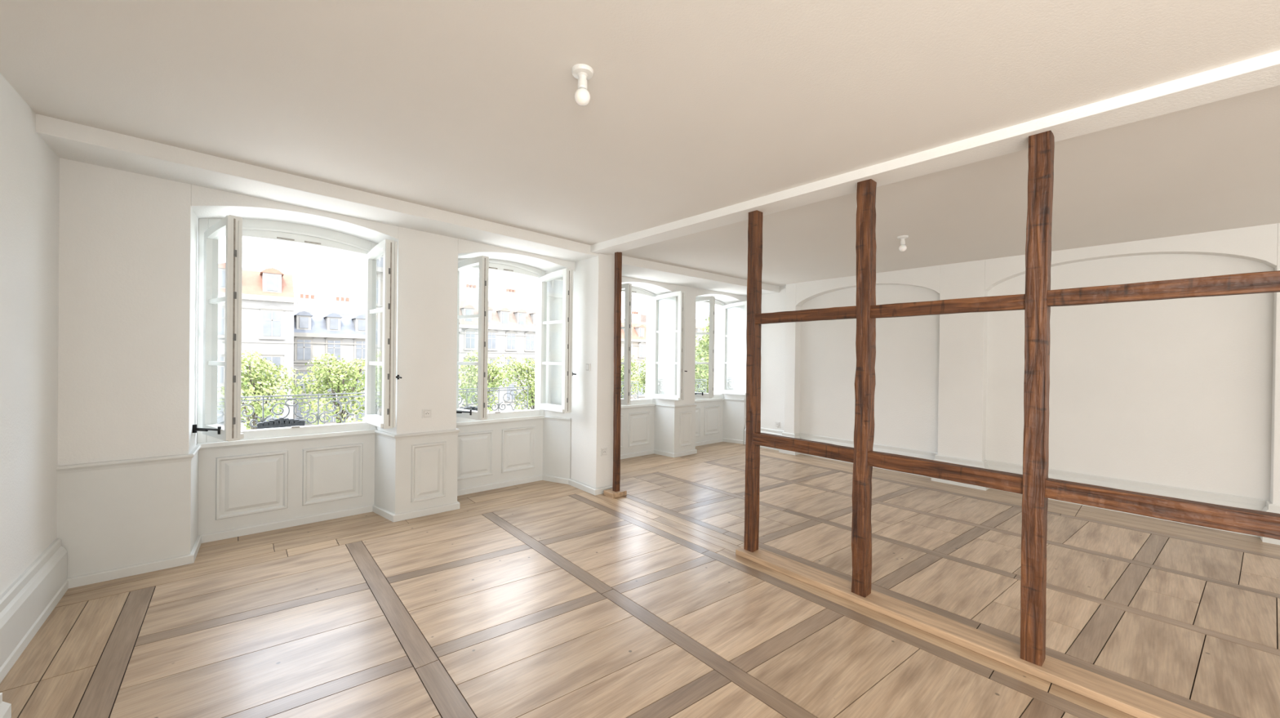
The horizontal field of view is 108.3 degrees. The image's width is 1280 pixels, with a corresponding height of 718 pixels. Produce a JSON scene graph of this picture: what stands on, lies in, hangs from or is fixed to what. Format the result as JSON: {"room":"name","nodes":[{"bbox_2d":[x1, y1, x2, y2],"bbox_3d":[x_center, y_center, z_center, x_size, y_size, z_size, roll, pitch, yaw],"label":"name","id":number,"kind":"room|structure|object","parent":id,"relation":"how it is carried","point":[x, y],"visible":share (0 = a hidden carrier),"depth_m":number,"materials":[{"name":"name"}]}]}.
{"room":"empty living room","nodes":[
{"label":"empty living room","id":0,"kind":"room"},
{"bbox_2d":[0,73,59,595],"bbox_3d":[-1.195,0.011,-0.111,0.250,2.950,7.800,0,0,-41],"label":"wall","id":1,"kind":"structure","parent":0,"point":[29,169],"depth_m":2.45,"materials":[{"name":"white paint"}]},
{"bbox_2d":[0,692,11,717],"bbox_3d":[-2.005,1.406,1.120,0.160,0.130,1.890,0,0,-41],"label":"trim","id":2,"kind":"structure","parent":1,"relation":"attached to","point":[5,707],"depth_m":1.85,"materials":[{"name":"paint"}]},
{"bbox_2d":[0,537,68,682],"bbox_3d":[-1.145,1.324,0.048,0.052,0.325,7.545,0,0,-41],"label":"baseboard","id":3,"kind":"structure","parent":1,"relation":"attached to","point":[25,605],"depth_m":2.40,"materials":[{"name":"paint"}]},
{"bbox_2d":[57,157,746,488],"bbox_3d":[-0.930,0.090,5.566,8.100,3.150,1.420,0,0,-41],"label":"wall","id":4,"kind":"structure","parent":0,"point":[128,242],"depth_m":3.31,"materials":[{"name":"white paint"}]},
{"bbox_2d":[202,214,244,441],"bbox_3d":[-3.134,-0.221,3.469,0.581,1.613,0.108,1,0,33],"label":"casement","id":5,"kind":"object","parent":4,"relation":"attached to","point":[230,225],"visible":0.98,"depth_m":3.34,"materials":[{"name":"paint"}]},
{"bbox_2d":[192,424,221,434],"bbox_3d":[-3.188,0.517,3.401,0.246,0.060,0.024,1,0,11],"label":"stay","id":6,"kind":"object","parent":5,"relation":"attached to","point":[195,428],"visible":1,"depth_m":3.40,"materials":[{"name":"black metal"}]},
{"bbox_2d":[196,217,377,448],"bbox_3d":[-2.999,-0.246,4.031,1.240,1.895,0.115,0,0,-41],"label":"frame","id":7,"kind":"object","parent":4,"relation":"attached to","point":[264,229],"visible":0.65,"depth_m":3.94,"materials":[{"name":"paint"}]},
{"bbox_2d":[56,415,571,577],"bbox_3d":[-2.348,1.066,4.295,3.805,0.775,0.460,0,0,-41],"label":"wainscoting","id":8,"kind":"structure","parent":4,"relation":"attached to","point":[111,514],"depth_m":3.91,"materials":[{"name":"paint"}]},
{"bbox_2d":[35,113,597,262],"bbox_3d":[-2.063,-1.339,3.964,3.870,0.407,0.480,0,0,-41],"label":"ceiling beam","id":9,"kind":"structure","parent":4,"relation":"attached to","point":[70,140],"depth_m":3.31,"materials":[{"name":"white paint"}]},
{"bbox_2d":[362,239,397,428],"bbox_3d":[-2.340,-0.214,4.144,0.581,1.613,0.108,1,0,45],"label":"casement","id":10,"kind":"object","parent":4,"relation":"attached to","point":[388,248],"visible":1,"depth_m":3.97,"materials":[{"name":"paint"}]},
{"bbox_2d":[66,437,743,588],"bbox_3d":[-0.883,1.435,5.455,7.542,0.062,1.224,0,0,-41],"label":"baseboard","id":11,"kind":"structure","parent":4,"relation":"attached to","point":[95,577],"depth_m":4.14,"materials":[{"name":"paint"}]},
{"bbox_2d":[422,408,431,417],"bbox_3d":[-1.991,0.511,4.321,0.082,0.082,0.017,0,0,-41],"label":"wall outlet","id":12,"kind":"object","parent":4,"relation":"attached to","point":[426,413],"depth_m":4.32,"materials":[{"name":"white plastic"}]},
{"bbox_2d":[456,255,488,419],"bbox_3d":[-1.740,-0.210,4.701,0.546,1.613,0.108,1,0,34],"label":"casement","id":13,"kind":"object","parent":4,"relation":"attached to","point":[482,260],"visible":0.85,"depth_m":4.56,"materials":[{"name":"paint"}]},
{"bbox_2d":[456,408,471,414],"bbox_3d":[-1.789,0.529,4.632,0.220,0.060,0.024,1,0,10],"label":"stay","id":14,"kind":"object","parent":13,"relation":"attached to","point":[470,410],"visible":0.58,"depth_m":4.62,"materials":[{"name":"black metal"}]},
{"bbox_2d":[456,257,545,425],"bbox_3d":[-1.614,-0.234,5.235,1.170,1.895,0.115,0,0,-41],"label":"frame","id":15,"kind":"object","parent":4,"relation":"attached to","point":[500,265],"visible":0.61,"depth_m":5.33,"materials":[{"name":"paint"}]},
{"bbox_2d":[537,268,573,413],"bbox_3d":[-0.991,-0.203,5.341,0.546,1.613,0.108,1,0,44],"label":"casement","id":16,"kind":"object","parent":4,"relation":"attached to","point":[567,273],"visible":1,"depth_m":5.19,"materials":[{"name":"paint"}]},
{"bbox_2d":[585,363,590,370],"bbox_3d":[-0.582,0.091,5.154,0.017,0.082,0.082,0,0,-41],"label":"light switch","id":17,"kind":"object","parent":4,"relation":"attached to","point":[587,365],"visible":1,"depth_m":5.14,"materials":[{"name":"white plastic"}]},
{"bbox_2d":[600,447,607,455],"bbox_3d":[-0.395,1.023,5.093,0.082,0.082,0.017,0,0,-41],"label":"wall outlet","id":18,"kind":"object","parent":4,"relation":"attached to","point":[603,451],"depth_m":5.09,"materials":[{"name":"white plastic"}]},
{"bbox_2d":[620,283,631,404],"bbox_3d":[-0.345,-0.200,6.307,0.546,1.613,0.108,1,0,37],"label":"casement","id":19,"kind":"object","parent":4,"relation":"attached to","point":[628,286],"visible":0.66,"depth_m":6.14,"materials":[{"name":"paint"}]},
{"bbox_2d":[620,286,656,408],"bbox_3d":[-0.211,-0.225,6.853,1.170,1.895,0.115,0,0,-41],"label":"frame","id":20,"kind":"object","parent":4,"relation":"attached to","point":[642,402],"visible":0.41,"depth_m":7.15,"materials":[{"name":"paint"}]},
{"bbox_2d":[651,290,685,400],"bbox_3d":[0.422,-0.193,6.968,0.546,1.613,0.108,1,0,41],"label":"casement","id":21,"kind":"object","parent":4,"relation":"attached to","point":[681,295],"visible":1,"depth_m":6.84,"materials":[{"name":"paint"}]},
{"bbox_2d":[620,398,744,454],"bbox_3d":[0.387,1.087,7.090,3.500,0.775,0.430,0,0,-41],"label":"wainscoting","id":22,"kind":"structure","parent":4,"relation":"attached to","point":[673,428],"depth_m":7.14,"materials":[{"name":"paint"}]},
{"bbox_2d":[622,255,779,295],"bbox_3d":[0.764,-1.315,6.740,3.620,0.410,0.700,0,0,-41],"label":"trim","id":23,"kind":"structure","parent":4,"relation":"attached to","point":[635,268],"depth_m":6.41,"materials":[{"name":"white paint"}]},
{"bbox_2d":[694,295,715,398],"bbox_3d":[0.950,-0.189,7.448,0.531,1.613,0.108,1,0,33],"label":"casement","id":24,"kind":"object","parent":4,"relation":"attached to","point":[712,299],"visible":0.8,"depth_m":7.30,"materials":[{"name":"paint"}]},
{"bbox_2d":[694,295,724,402],"bbox_3d":[1.068,-0.214,7.965,1.140,1.895,0.115,0,0,-41],"label":"frame","id":25,"kind":"object","parent":4,"relation":"attached to","point":[719,396],"visible":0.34,"depth_m":8.30,"materials":[{"name":"paint"}]},
{"bbox_2d":[721,300,746,395],"bbox_3d":[1.668,-0.183,8.059,0.108,1.613,0.531,0,0,-44],"label":"casement","id":26,"kind":"object","parent":4,"relation":"attached to","point":[724,348],"visible":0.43,"depth_m":8.16,"materials":[{"name":"paint"}]},
{"bbox_3d":[-3.226,0.741,4.284,1.400,0.084,0.238,0,0,-41],"label":"ledge","id":27,"kind":"object","parent":4,"relation":"attached to","visible":0},
{"bbox_2d":[256,417,305,428],"bbox_3d":[-3.258,0.615,4.200,0.349,0.164,0.060,0,0,-41],"label":"planter","id":28,"kind":"object","parent":27,"relation":"on","point":[281,422],"visible":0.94,"depth_m":4.17,"materials":[{"name":"grey metal"}]},
{"bbox_2d":[217,391,364,426],"bbox_3d":[-3.262,0.519,4.327,1.252,0.366,0.012,0,0,-41],"label":"balcony railing","id":29,"kind":"object","parent":27,"relation":"on","point":[317,417],"visible":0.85,"depth_m":4.37,"materials":[{"name":"grey metal"}]},
{"bbox_3d":[-1.841,0.752,5.487,1.330,0.084,0.238,0,0,-41],"label":"ledge","id":30,"kind":"object","parent":4,"relation":"attached to","visible":0},
{"bbox_2d":[461,405,477,410],"bbox_3d":[-1.960,0.626,5.328,0.349,0.164,0.060,0,0,-41],"label":"planter","id":31,"kind":"object","parent":30,"relation":"on","point":[468,407],"visible":0.23,"depth_m":5.31,"materials":[{"name":"grey metal"}]},
{"bbox_2d":[457,386,528,411],"bbox_3d":[-1.877,0.531,5.531,1.182,0.366,0.012,0,0,-41],"label":"balcony railing","id":32,"kind":"object","parent":30,"relation":"on","point":[498,388],"visible":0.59,"depth_m":5.66,"materials":[{"name":"grey metal"}]},
{"bbox_3d":[-0.438,0.762,7.105,1.330,0.084,0.238,0,0,-41],"label":"ledge","id":33,"kind":"object","parent":4,"relation":"attached to","visible":0},
{"bbox_2d":[620,381,638,399],"bbox_3d":[-0.474,0.541,7.148,1.182,0.366,0.012,0,0,-41],"label":"balcony railing","id":34,"kind":"object","parent":33,"relation":"on","point":[620,381],"visible":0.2,"depth_m":7.48,"materials":[{"name":"grey metal"}]},
{"bbox_3d":[0.841,0.773,8.217,1.300,0.084,0.238,0,0,-41],"label":"ledge","id":35,"kind":"object","parent":4,"relation":"attached to","visible":0},
{"bbox_2d":[694,378,706,392],"bbox_3d":[0.805,0.551,8.260,1.152,0.366,0.012,0,0,-41],"label":"balcony railing","id":36,"kind":"object","parent":35,"relation":"on","point":[695,379],"visible":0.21,"depth_m":8.52,"materials":[{"name":"grey metal"}]},
{"bbox_2d":[0,0,1279,286],"bbox_3d":[1.507,-1.347,2.814,8.150,0.494,8.700,0,0,-41],"label":"ceiling","id":37,"kind":"structure","parent":0,"point":[469,108],"depth_m":2.22,"materials":[{"name":"paint"}]},
{"bbox_2d":[571,63,593,106],"bbox_3d":[-0.245,-1.159,1.970,0.094,0.157,0.094,0,0,-41],"label":"ceiling light bulb","id":38,"kind":"object","parent":37,"relation":"hanging from","point":[583,73],"depth_m":1.95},
{"bbox_2d":[897,235,908,251],"bbox_3d":[2.529,-1.111,4.448,0.094,0.157,0.094,0,0,-41],"label":"ceiling light bulb","id":39,"kind":"object","parent":37,"relation":"hanging from","point":[902,247],"depth_m":4.43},
{"bbox_2d":[590,50,1279,254],"bbox_3d":[1.917,-1.276,2.330,0.225,0.422,7.230,0,0,-41],"label":"ceiling beam","id":40,"kind":"structure","parent":37,"relation":"attached to","point":[1261,72],"depth_m":2.33,"materials":[{"name":"white paint"}]},
{"bbox_2d":[0,441,1279,717],"bbox_3d":[1.487,1.581,2.772,8.100,0.150,8.598,0,0,-41],"label":"floor","id":41,"kind":"structure","parent":0,"point":[541,598],"depth_m":2.72,"materials":[{"name":"brown wood"}]},
{"bbox_2d":[603,488,626,497],"bbox_3d":[-0.270,1.450,5.014,0.190,0.050,0.170,0,0,-41],"label":"block","id":42,"kind":"object","parent":41,"relation":"on","point":[609,492],"visible":0.81,"depth_m":4.96,"materials":[{"name":"brown wood"}]},
{"bbox_2d":[612,252,622,491],"bbox_3d":[-0.246,0.141,4.996,0.072,2.580,0.059,0,0,-41],"label":"post","id":43,"kind":"object","parent":42,"relation":"on","point":[618,255],"visible":1,"depth_m":4.97,"materials":[{"name":"brown wood"}]},
{"bbox_2d":[735,546,1213,717],"bbox_3d":[2.490,1.502,1.637,0.175,0.042,5.170,0,0,-41],"label":"plate","id":44,"kind":"object","parent":41,"relation":"on","point":[1135,702],"visible":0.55,"depth_m":2.39,"materials":[{"name":"brown wood"}]},
{"bbox_2d":[743,209,762,551],"bbox_3d":[0.863,0.169,3.523,0.090,2.572,0.085,0,0,-41],"label":"post","id":45,"kind":"object","parent":44,"relation":"on","point":[753,330],"visible":0.96,"depth_m":3.49,"materials":[{"name":"brown wood"}]},
{"bbox_2d":[754,305,854,323],"bbox_3d":[1.135,-0.301,3.202,0.063,0.080,0.770,0,0,-41],"label":"rail","id":46,"kind":"object","parent":45,"relation":"attached to","point":[843,312],"visible":0.94,"depth_m":3.15,"materials":[{"name":"brown wood"}]},
{"bbox_2d":[850,178,877,596],"bbox_3d":[1.399,0.181,2.889,0.110,2.568,0.105,0,0,-41],"label":"post","id":47,"kind":"object","parent":44,"relation":"on","point":[867,205],"visible":0.98,"depth_m":2.86,"materials":[{"name":"brown wood"}]},
{"bbox_2d":[752,431,853,462],"bbox_3d":[1.123,0.605,3.205,0.068,0.092,0.770,0,0,-41],"label":"rail","id":48,"kind":"object","parent":47,"relation":"attached to","point":[824,450],"visible":0.94,"depth_m":3.16,"materials":[{"name":"brown wood"}]},
{"bbox_2d":[1020,130,1055,666],"bbox_3d":[1.947,0.192,2.264,0.109,2.563,0.089,0,0,-41],"label":"post","id":49,"kind":"object","parent":44,"relation":"on","point":[1042,145],"visible":0.98,"depth_m":2.23,"materials":[{"name":"brown wood"}]},
{"bbox_2d":[866,450,1023,493],"bbox_3d":[1.670,0.620,2.577,0.069,0.088,0.765,0,0,-41],"label":"rail","id":50,"kind":"object","parent":49,"relation":"attached to","point":[981,477],"visible":0.94,"depth_m":2.52,"materials":[{"name":"brown wood"}]},
{"bbox_2d":[869,293,1026,317],"bbox_3d":[1.681,-0.288,2.573,0.064,0.080,0.765,0,0,-41],"label":"rail","id":51,"kind":"object","parent":49,"relation":"attached to","point":[1012,301],"visible":0.91,"depth_m":2.51,"materials":[{"name":"brown wood"}]},
{"bbox_2d":[1045,477,1279,539],"bbox_3d":[2.318,0.630,1.832,0.071,0.090,1.090,0,0,-41],"label":"rail","id":52,"kind":"object","parent":49,"relation":"attached to","point":[1244,521],"visible":0.93,"depth_m":1.92,"materials":[{"name":"brown wood"}]},
{"bbox_2d":[1048,271,1279,306],"bbox_3d":[2.328,-0.290,1.827,0.065,0.081,1.090,0,0,-41],"label":"rail","id":53,"kind":"object","parent":49,"relation":"attached to","point":[1266,282],"visible":0.93,"depth_m":1.92,"materials":[{"name":"brown wood"}]},
{"bbox_2d":[759,222,1279,504],"bbox_3d":[4.558,0.058,5.122,0.400,2.950,8.150,0,0,-41],"label":"wall","id":54,"kind":"structure","parent":0,"point":[1184,393],"depth_m":4.89,"materials":[{"name":"white paint"}]},
{"bbox_2d":[774,421,779,426],"bbox_3d":[2.264,1.075,7.615,0.017,0.082,0.082,0,0,-41],"label":"wall outlet","id":55,"kind":"object","parent":54,"relation":"attached to","point":[777,423],"visible":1,"depth_m":7.61,"materials":[{"name":"white plastic"}]},
{"bbox_2d":[743,426,1279,544],"bbox_3d":[4.385,1.368,5.077,0.202,0.325,7.880,0,0,-41],"label":"baseboard","id":56,"kind":"structure","parent":54,"relation":"attached to","point":[1205,496],"depth_m":4.89,"materials":[{"name":"paint"}]},
{"label":"outside","id":57,"kind":"structure","parent":0,"visible":0},
{"bbox_3d":[-59.090,6.518,98.398,280.000,0.300,214.100,0,0,-41],"label":"ground","id":58,"kind":"structure","parent":57,"visible":0},
{"bbox_2d":[217,262,297,430],"bbox_3d":[-31.714,0.133,31.831,12.300,13.700,10.350,0,0,-41],"label":"townhouse","id":59,"kind":"structure","parent":58,"relation":"on","point":[268,298],"depth_m":31.12,"materials":[{"name":"stone"}]},
{"bbox_2d":[217,350,305,429],"bbox_3d":[-17.874,3.386,21.765,3.149,7.611,3.348,1,0,-10],"label":"plane tree","id":60,"kind":"object","parent":58,"relation":"on","point":[254,379],"visible":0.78,"depth_m":21.43,"materials":[{"name":"green plant"}]},
{"bbox_2d":[288,352,364,424],"bbox_3d":[-15.383,3.448,23.575,3.666,7.532,3.588,1,0,6],"label":"plane tree","id":61,"kind":"object","parent":58,"relation":"on","point":[337,384],"visible":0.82,"depth_m":23.05,"materials":[{"name":"green plant"}]},
{"bbox_2d":[293,293,365,425],"bbox_3d":[-29.910,0.502,44.005,6.800,12.900,10.350,0,0,-41],"label":"townhouse","id":62,"kind":"structure","parent":58,"relation":"on","point":[342,332],"depth_m":40.33,"materials":[{"name":"stone"}]},
{"bbox_2d":[358,302,461,331],"bbox_3d":[-24.620,-0.054,48.595,7.800,14.100,10.350,0,0,-41],"label":"townhouse","id":63,"kind":"structure","parent":58,"relation":"on","point":[362,311],"depth_m":47.13,"materials":[{"name":"stone"}]},
{"bbox_2d":[457,350,517,412],"bbox_3d":[-9.769,3.354,28.288,4.135,7.814,3.890,1,0,37],"label":"plane tree","id":64,"kind":"object","parent":58,"relation":"on","point":[491,372],"visible":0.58,"depth_m":28.14,"materials":[{"name":"green plant"}]},
{"bbox_2d":[457,284,535,412],"bbox_3d":[-15.744,-0.681,56.300,16.300,15.500,10.350,0,0,-41],"label":"townhouse","id":65,"kind":"structure","parent":58,"relation":"on","point":[511,323],"depth_m":50.84,"materials":[{"name":"beige stone"}]},
{"bbox_2d":[505,356,535,409],"bbox_3d":[-7.245,3.563,31.025,3.666,7.433,3.588,0,0,-38],"label":"plane tree","id":66,"kind":"object","parent":58,"relation":"on","point":[531,379],"visible":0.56,"depth_m":30.57,"materials":[{"name":"green plant"}]},
{"bbox_2d":[620,354,643,398],"bbox_3d":[-1.763,3.468,35.957,3.938,7.713,3.704,1,0,-7],"label":"plane tree","id":67,"kind":"object","parent":58,"relation":"on","point":[621,360],"visible":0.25,"depth_m":35.65,"materials":[{"name":"green plant"}]},
{"bbox_2d":[620,311,646,399],"bbox_3d":[-3.817,-0.094,69.326,19.200,14.500,10.350,0,0,-41],"label":"townhouse","id":68,"kind":"structure","parent":58,"relation":"on","point":[638,332],"depth_m":66.16,"materials":[{"name":"stone"}]},
{"bbox_2d":[634,356,645,393],"bbox_3d":[1.354,3.487,38.287,3.767,7.730,3.849,1,0,9],"label":"plane tree","id":69,"kind":"object","parent":58,"relation":"on","point":[642,375],"visible":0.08,"depth_m":38.09,"materials":[{"name":"green plant"}]},
{"bbox_2d":[623,313,709,390],"bbox_3d":[9.994,-1.014,89.267,28.200,16.500,10.350,0,0,-41],"label":"townhouse","id":70,"kind":"structure","parent":58,"relation":"on","point":[700,323],"depth_m":83.80,"materials":[{"name":"beige stone"}]},
{"bbox_2d":[694,371,708,392],"bbox_3d":[5.429,4.049,34.182,4.582,6.739,4.485,1,0,12],"label":"plane tree","id":71,"kind":"object","parent":58,"relation":"on","point":[697,376],"visible":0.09,"depth_m":34.20,"materials":[{"name":"green plant"}]},
{"bbox_2d":[694,357,708,391],"bbox_3d":[4.317,3.535,40.317,4.195,7.687,2.916,1,0,-33],"label":"plane tree","id":72,"kind":"object","parent":58,"relation":"on","point":[696,357],"visible":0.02,"depth_m":40.78,"materials":[{"name":"green plant"}]},
{"bbox_2d":[695,316,709,380],"bbox_3d":[6.677,1.898,30.806,6.458,11.100,6.598,1,0,-35],"label":"plane tree","id":73,"kind":"object","parent":58,"relation":"on","point":[705,344],"visible":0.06,"depth_m":31.25,"materials":[{"name":"green plant"}]},
{"bbox_2d":[695,328,709,374],"bbox_3d":[6.180,2.050,37.965,4.715,10.721,6.705,1,0,13],"label":"plane tree","id":74,"kind":"object","parent":58,"relation":"on","point":[699,347],"visible":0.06,"depth_m":37.30,"materials":[{"name":"green plant"}]}
]}

